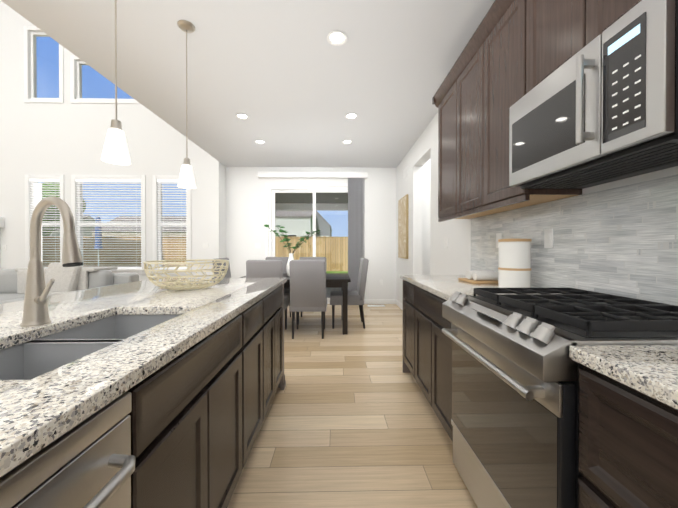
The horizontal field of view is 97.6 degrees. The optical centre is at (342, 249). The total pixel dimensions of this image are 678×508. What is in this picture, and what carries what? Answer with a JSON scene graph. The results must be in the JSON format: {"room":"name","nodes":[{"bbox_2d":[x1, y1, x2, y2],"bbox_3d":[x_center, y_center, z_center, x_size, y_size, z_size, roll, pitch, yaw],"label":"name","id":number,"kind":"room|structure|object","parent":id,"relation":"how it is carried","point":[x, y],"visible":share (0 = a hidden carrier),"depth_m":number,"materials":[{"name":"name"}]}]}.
{"room":"kitchen","nodes":[
{"label":"kitchen","id":0,"kind":"room"},
{"bbox_2d":[1,0,494,167],"bbox_3d":[0.079,-1.868,1.787,4.860,0.300,9.300,0,0,-1],"label":"ceiling","id":1,"kind":"structure","parent":0,"point":[290,81],"depth_m":2.76,"materials":[{"name":"white paint"}]},
{"bbox_2d":[101,0,130,164],"bbox_3d":[-1.225,-1.097,1.604,0.132,1.240,0.132,0,0,-1],"label":"pendant light","id":2,"kind":"object","parent":1,"relation":"hanging from","point":[115,150],"visible":1,"depth_m":1.59,"materials":[{"name":"white glass"}]},
{"bbox_2d":[177,20,195,188],"bbox_3d":[-1.200,-1.101,2.284,0.132,1.240,0.132,0,0,-1],"label":"pendant light","id":3,"kind":"object","parent":1,"relation":"hanging from","point":[186,180],"visible":1,"depth_m":2.26,"materials":[{"name":"white glass"}]},
{"bbox_2d":[236,113,248,119],"bbox_3d":[-1.295,-1.725,3.839,0.170,0.012,0.170,0,0,-1],"label":"recessed light","id":4,"kind":"object","parent":1,"relation":"in","point":[242,116],"visible":1,"depth_m":3.85,"materials":[{"name":"white"}]},
{"bbox_2d":[254,140,264,143],"bbox_3d":[-1.325,-1.730,4.758,0.170,0.012,0.170,0,0,-1],"label":"recessed light","id":5,"kind":"object","parent":1,"relation":"in","point":[259,141],"visible":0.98,"depth_m":4.75,"materials":[{"name":"white"}]},
{"bbox_2d":[327,31,346,45],"bbox_3d":[-0.044,-1.716,2.405,0.170,0.012,0.170,0,0,-1],"label":"recessed light","id":6,"kind":"object","parent":1,"relation":"in","point":[336,38],"visible":1,"depth_m":2.41,"materials":[{"name":"white plastic"}]},
{"bbox_2d":[342,140,351,143],"bbox_3d":[0.075,-1.730,4.768,0.170,0.012,0.170,0,0,-1],"label":"recessed light","id":7,"kind":"object","parent":1,"relation":"in","point":[346,142],"visible":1,"depth_m":4.78,"materials":[{"name":"white"}]},
{"bbox_2d":[345,113,357,118],"bbox_3d":[0.115,-1.724,3.829,0.170,0.012,0.170,0,0,-1],"label":"recessed light","id":8,"kind":"object","parent":1,"relation":"in","point":[351,116],"visible":0.96,"depth_m":3.83,"materials":[{"name":"white"}]},
{"bbox_2d":[0,0,677,304],"bbox_3d":[-3.290,-2.317,1.712,11.600,7.000,9.300,0,0,-1],"label":"wall","id":9,"kind":"structure","parent":0,"point":[66,138],"depth_m":5.78,"materials":[{"name":"white paint"}]},
{"bbox_2d":[24,26,191,273],"bbox_3d":[-4.562,-1.918,5.763,3.220,4.800,0.050,0,0,-1],"label":"window frame","id":10,"kind":"structure","parent":9,"relation":"attached to","point":[73,58],"depth_m":5.76,"materials":[{"name":"white"}]},
{"bbox_2d":[31,32,186,266],"bbox_3d":[-4.564,-1.933,5.858,3.030,4.620,0.060,0,0,-1],"label":"windows","id":11,"kind":"structure","parent":9,"relation":"in","point":[34,36],"depth_m":5.84,"materials":[{"name":"clear glass"}]},
{"bbox_2d":[29,178,59,214],"bbox_3d":[-5.777,-1.032,5.779,0.570,0.697,0.055,0,0,-1],"label":"window blinds","id":12,"kind":"object","parent":11,"relation":"attached to","point":[37,192],"depth_m":5.77,"materials":[{"name":"white plastic"}]},
{"bbox_2d":[41,207,59,262],"bbox_3d":[-5.670,-0.287,5.786,0.348,1.068,0.055,0,0,-1],"label":"window blinds","id":13,"kind":"object","parent":11,"relation":"attached to","point":[55,219],"depth_m":5.79,"materials":[{"name":"white plastic"}]},
{"bbox_2d":[75,179,141,268],"bbox_3d":[-4.559,-0.502,5.809,1.259,1.738,0.055,0,0,-1],"label":"window blinds","id":14,"kind":"object","parent":11,"relation":"attached to","point":[123,181],"depth_m":5.80,"materials":[{"name":"white plastic"}]},
{"bbox_2d":[157,179,186,255],"bbox_3d":[-3.339,-0.631,5.834,0.565,1.488,0.055,0,0,-1],"label":"window blinds","id":15,"kind":"object","parent":11,"relation":"attached to","point":[160,181],"depth_m":5.83,"materials":[{"name":"white plastic"}]},
{"bbox_2d":[265,183,347,303],"bbox_3d":[-0.603,-0.126,6.337,2.050,2.560,0.135,0,0,-1],"label":"sliding door","id":16,"kind":"structure","parent":9,"relation":"in","point":[271,189],"depth_m":6.31,"materials":[{"name":"white plastic"}]},
{"bbox_2d":[258,171,367,178],"bbox_3d":[-0.616,-1.565,6.220,2.280,0.120,0.110,0,0,-1],"label":"valance","id":17,"kind":"object","parent":9,"relation":"attached to","point":[309,175],"visible":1,"depth_m":6.17,"materials":[{"name":"white"}]},
{"bbox_2d":[348,178,364,302],"bbox_3d":[0.290,-0.191,6.241,0.354,2.630,0.078,0,0,-1],"label":"window blinds","id":18,"kind":"object","parent":9,"relation":"attached to","point":[356,220],"visible":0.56,"depth_m":6.23,"materials":[{"name":"fabric"}]},
{"bbox_2d":[364,299,394,303],"bbox_3d":[0.768,1.104,6.313,0.670,0.100,0.015,0,0,-1],"label":"baseboard","id":19,"kind":"structure","parent":9,"relation":"attached to","point":[385,301],"depth_m":6.31,"materials":[{"name":"white wood"}]},
{"bbox_2d":[395,299,402,309],"bbox_3d":[1.149,1.108,5.664,0.015,0.100,1.330,0,0,-1],"label":"baseboard","id":20,"kind":"structure","parent":9,"relation":"attached to","point":[397,302],"depth_m":5.94,"materials":[{"name":"white wood"}]},
{"bbox_2d":[398,194,407,258],"bbox_3d":[1.139,-0.411,5.590,0.038,1.140,0.700,0,0,-1],"label":"picture","id":21,"kind":"object","parent":9,"relation":"attached to","point":[402,227],"visible":1,"depth_m":5.46,"materials":[{"name":"beige"}]},
{"bbox_2d":[436,80,480,219],"bbox_3d":[1.067,-0.848,2.617,0.305,1.110,0.435,0,0,-1],"label":"upper cabinet","id":22,"kind":"object","parent":9,"relation":"attached to","point":[444,105],"depth_m":2.66,"materials":[{"name":"brown wood"}]},
{"bbox_2d":[452,40,517,215],"bbox_3d":[1.076,-0.845,2.183,0.305,1.110,0.434,0,0,-1],"label":"upper cabinet","id":23,"kind":"object","parent":9,"relation":"attached to","point":[466,82],"depth_m":2.21,"materials":[{"name":"brown wood"}]},
{"bbox_2d":[480,0,581,207],"bbox_3d":[1.086,-0.843,1.748,0.305,1.110,0.435,0,0,-1],"label":"upper cabinet","id":24,"kind":"object","parent":9,"relation":"attached to","point":[513,52],"depth_m":1.76,"materials":[{"name":"brown wood"}]},
{"bbox_2d":[524,0,575,94],"bbox_3d":[1.094,-1.065,1.347,0.305,0.661,0.366,0,0,-1],"label":"upper cabinet","id":25,"kind":"object","parent":9,"relation":"attached to","point":[549,25],"depth_m":1.38,"materials":[{"name":"brown wood"}]},
{"bbox_2d":[509,0,677,188],"bbox_3d":[1.029,-0.517,1.165,0.444,0.423,0.724,0,0,-1],"label":"microwave","id":26,"kind":"object","parent":25,"relation":"attached to","point":[602,108],"visible":1,"depth_m":1.00,"materials":[{"name":"silver metal"}]},
{"bbox_2d":[576,0,641,52],"bbox_3d":[1.102,-1.062,0.981,0.305,0.661,0.366,0,0,-1],"label":"upper cabinet","id":27,"kind":"object","parent":9,"relation":"attached to","point":[593,17],"depth_m":1.11,"materials":[{"name":"brown wood"}]},
{"bbox_2d":[227,304,477,507],"bbox_3d":[-3.290,1.233,1.734,11.600,0.100,9.300,0,0,-1],"label":"floor","id":28,"kind":"structure","parent":0,"point":[351,420],"depth_m":1.92,"materials":[{"name":"brown wood"}]},
{"bbox_2d":[0,217,4,268],"bbox_3d":[-6.935,0.268,5.641,0.780,1.780,0.220,0,0,-1],"label":"mantel shelf","id":29,"kind":"object","parent":28,"relation":"on","point":[2,222],"visible":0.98,"depth_m":5.75,"materials":[{"name":"white"}]},
{"bbox_2d":[0,262,138,303],"bbox_3d":[-4.616,0.670,4.083,2.950,0.996,1.060,0,0,-1],"label":"sofa","id":30,"kind":"object","parent":28,"relation":"on","point":[67,280],"visible":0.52,"depth_m":4.15,"materials":[{"name":"fabric"}]},
{"bbox_2d":[0,280,286,507],"bbox_3d":[-0.827,0.739,0.901,0.850,0.899,3.335,0,0,-1],"label":"kitchen island","id":31,"kind":"object","parent":28,"relation":"on","point":[143,394],"depth_m":0.83,"materials":[{"name":"brown wood"}]},
{"bbox_2d":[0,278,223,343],"bbox_3d":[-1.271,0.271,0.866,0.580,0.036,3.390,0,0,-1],"label":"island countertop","id":32,"kind":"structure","parent":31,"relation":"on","point":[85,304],"depth_m":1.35,"materials":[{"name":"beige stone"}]},
{"bbox_2d":[0,336,123,375],"bbox_3d":[-0.798,0.391,0.750,0.392,0.227,0.368,0,0,-1],"label":"sink","id":33,"kind":"object","parent":32,"relation":"in","point":[31,355],"depth_m":0.93,"materials":[{"name":"grey metal"}]},
{"bbox_2d":[36,312,179,335],"bbox_3d":[-0.807,0.389,1.134,0.392,0.227,0.368,0,0,-1],"label":"sink","id":34,"kind":"object","parent":32,"relation":"in","point":[116,323],"depth_m":1.30,"materials":[{"name":"grey metal"}]},
{"bbox_2d":[0,278,286,467],"bbox_3d":[-0.719,0.271,0.878,0.545,0.036,3.390,0,0,-1],"label":"island countertop","id":35,"kind":"structure","parent":31,"relation":"on","point":[32,408],"depth_m":0.66,"materials":[{"name":"beige stone"}]},
{"bbox_2d":[143,259,228,289],"bbox_3d":[-0.994,0.158,1.917,0.492,0.174,0.487,0,0,-1],"label":"bowl","id":36,"kind":"object","parent":35,"relation":"on","point":[187,285],"visible":1,"depth_m":1.83,"materials":[{"name":"beige wicker"}]},
{"bbox_2d":[212,258,230,277],"bbox_3d":[-1.617,0.647,4.547,0.574,1.039,0.480,0,0,-1],"label":"chair","id":37,"kind":"object","parent":28,"relation":"on","point":[228,274],"visible":0.17,"depth_m":4.51,"materials":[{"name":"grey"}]},
{"bbox_2d":[246,260,288,329],"bbox_3d":[-1.021,0.650,4.103,0.480,1.039,0.574,0,0,-1],"label":"chair","id":38,"kind":"object","parent":28,"relation":"on","point":[264,268],"visible":0.29,"depth_m":3.83,"materials":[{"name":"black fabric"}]},
{"bbox_2d":[265,257,290,316],"bbox_3d":[-1.087,0.645,4.885,0.480,1.039,0.574,0,0,-1],"label":"chair","id":39,"kind":"object","parent":28,"relation":"on","point":[285,261],"visible":0.15,"depth_m":5.08,"materials":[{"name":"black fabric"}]},
{"bbox_2d":[240,273,350,334],"bbox_3d":[-0.699,0.783,4.502,1.600,0.765,0.950,0,0,-1],"label":"dining table","id":40,"kind":"object","parent":28,"relation":"on","point":[338,280],"visible":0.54,"depth_m":4.08,"materials":[{"name":"black wood"}]},
{"bbox_2d":[264,224,319,275],"bbox_3d":[-0.744,0.009,4.513,0.818,0.781,0.417,0,0,-1],"label":"vase","id":41,"kind":"object","parent":40,"relation":"on","point":[291,257],"visible":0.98,"depth_m":4.48,"materials":[{"name":"white ceramic"}]},
{"bbox_2d":[289,260,326,338],"bbox_3d":[-0.461,0.650,4.115,0.480,1.039,0.574,0,0,-1],"label":"chair","id":42,"kind":"object","parent":28,"relation":"on","point":[307,285],"visible":1,"depth_m":3.87,"materials":[{"name":"grey fabric"}]},
{"bbox_2d":[299,257,326,316],"bbox_3d":[-0.507,0.645,4.898,0.480,1.039,0.574,0,0,-1],"label":"chair","id":43,"kind":"object","parent":28,"relation":"on","point":[312,258],"visible":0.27,"depth_m":5.10,"materials":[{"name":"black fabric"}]},
{"bbox_2d":[330,258,368,328],"bbox_3d":[0.096,0.647,4.584,0.574,1.039,0.480,0,0,-1],"label":"chair","id":44,"kind":"object","parent":28,"relation":"on","point":[356,297],"visible":0.9,"depth_m":4.36,"materials":[{"name":"grey fabric"}]},
{"bbox_2d":[367,305,384,306],"bbox_3d":[0.692,1.152,6.110,0.350,0.006,0.180,0,0,-1],"label":"air vent","id":45,"kind":"object","parent":28,"relation":"in","point":[367,305],"depth_m":6.12,"materials":[{"name":"white metal"}]},
{"bbox_2d":[401,278,411,373],"bbox_3d":[0.898,0.728,2.629,0.642,0.899,0.460,0,0,-1],"label":"base cabinet","id":46,"kind":"object","parent":28,"relation":"on","point":[407,286],"depth_m":2.67,"materials":[{"name":"brown wood"}]},
{"bbox_2d":[412,286,452,441],"bbox_3d":[0.912,0.732,1.982,0.642,0.899,0.835,0,0,-1],"label":"base cabinet","id":47,"kind":"object","parent":28,"relation":"on","point":[431,348],"depth_m":1.95,"materials":[{"name":"brown wood"}]},
{"bbox_2d":[400,275,555,301],"bbox_3d":[0.899,0.263,2.214,0.658,0.036,1.307,0,0,-1],"label":"countertop","id":48,"kind":"structure","parent":47,"relation":"on","point":[443,286],"depth_m":2.09,"materials":[{"name":"beige stone"}]},
{"bbox_2d":[458,270,497,283],"bbox_3d":[1.048,0.200,2.251,0.240,0.087,0.260,0,0,-1],"label":"board","id":49,"kind":"object","parent":48,"relation":"on","point":[481,276],"visible":0.88,"depth_m":2.16,"materials":[{"name":"brown wood"}]},
{"bbox_2d":[498,238,531,287],"bbox_3d":[1.095,0.087,1.891,0.184,0.317,0.184,0,0,-1],"label":"canisters","id":50,"kind":"object","parent":48,"relation":"on","point":[514,262],"visible":0.92,"depth_m":1.82,"materials":[{"name":"white ceramic"}]},
{"bbox_2d":[442,288,677,507],"bbox_3d":[0.874,0.691,1.180,0.729,0.990,0.756,0,0,-1],"label":"gas range","id":51,"kind":"object","parent":28,"relation":"on","point":[515,391],"visible":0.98,"depth_m":0.99,"materials":[{"name":"silver metal"}]},
{"bbox_2d":[578,366,677,507],"bbox_3d":[0.967,0.744,0.010,0.618,0.899,1.577,0,0,-1],"label":"base cabinet","id":52,"kind":"object","parent":28,"relation":"on","point":[628,442],"depth_m":0.66,"materials":[{"name":"brown wood"}]},
{"bbox_2d":[569,345,677,413],"bbox_3d":[0.947,0.276,-0.008,0.658,0.036,1.607,0,0,-1],"label":"countertop","id":53,"kind":"structure","parent":52,"relation":"on","point":[651,371],"depth_m":0.67,"materials":[{"name":"beige stone"}]},
{"label":"outside","id":54,"kind":"structure","parent":0,"visible":0},
{"bbox_2d":[326,271,347,272],"bbox_3d":[-5.928,1.165,47.814,110.000,0.300,83.750,0,0,-1],"label":"lawn","id":55,"kind":"structure","parent":54,"point":[337,271],"depth_m":16.52,"materials":[{"name":"green plant"}]},
{"bbox_2d":[37,182,85,235],"bbox_3d":[-14.007,-1.220,13.480,3.194,4.899,3.536,0,0,-1],"label":"tree","id":56,"kind":"object","parent":55,"relation":"on","point":[51,228],"depth_m":12.99,"materials":[{"name":"green plant"}]},
{"bbox_2d":[50,215,95,235],"bbox_3d":[-37.150,-1.452,34.500,15.120,5.100,9.120,0,0,-1],"label":"house","id":57,"kind":"structure","parent":55,"relation":"on","point":[84,228],"depth_m":34.34,"materials":[{"name":"white"}]},
{"bbox_2d":[94,216,102,264],"bbox_3d":[-8.732,0.012,10.612,0.440,2.470,0.440,0,0,-1],"label":"umbrella","id":58,"kind":"object","parent":55,"relation":"on","point":[98,234],"depth_m":10.54,"materials":[{"name":"blue"}]},
{"bbox_2d":[91,216,185,235],"bbox_3d":[-18.893,-1.401,34.392,13.620,5.000,8.120,0,0,-1],"label":"house","id":59,"kind":"structure","parent":55,"relation":"on","point":[139,229],"depth_m":30.74,"materials":[{"name":"beige"}]},
{"bbox_2d":[42,236,347,270],"bbox_3d":[-8.100,0.257,11.475,48.100,1.970,10.495,0,0,-1],"label":"fence","id":60,"kind":"object","parent":55,"relation":"on","point":[331,249],"depth_m":16.60,"materials":[{"name":"brown wood"}]},
{"bbox_2d":[275,210,312,236],"bbox_3d":[-6.511,-1.678,30.654,7.220,5.600,8.120,0,0,-1],"label":"house","id":61,"kind":"structure","parent":55,"relation":"on","point":[296,230],"depth_m":26.71,"materials":[{"name":"white"}]},
{"bbox_2d":[316,211,331,236],"bbox_3d":[-2.797,-1.503,34.736,3.020,5.200,8.120,0,0,-1],"label":"house","id":62,"kind":"structure","parent":55,"relation":"on","point":[323,227],"depth_m":30.74,"materials":[{"name":"grey"}]},
{"bbox_2d":[326,288,340,297],"bbox_3d":[-0.522,1.219,7.920,3.700,0.090,2.950,0,0,-1],"label":"patio slab","id":63,"kind":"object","parent":55,"relation":"on","point":[329,292],"depth_m":8.52,"materials":[{"name":"grey concrete"}]},
{"bbox_3d":[-0.546,-0.106,9.476,3.960,2.720,0.140,0,0,-1],"label":"patio column","id":64,"kind":"structure","parent":0,"visible":0},
{"bbox_2d":[275,193,347,210],"bbox_3d":[-0.524,-1.457,8.003,4.100,0.400,3.150,0,0,-1],"label":"roof","id":65,"kind":"structure","parent":64,"relation":"on","point":[306,199],"depth_m":8.99,"materials":[{"name":"grey"}]}
]}

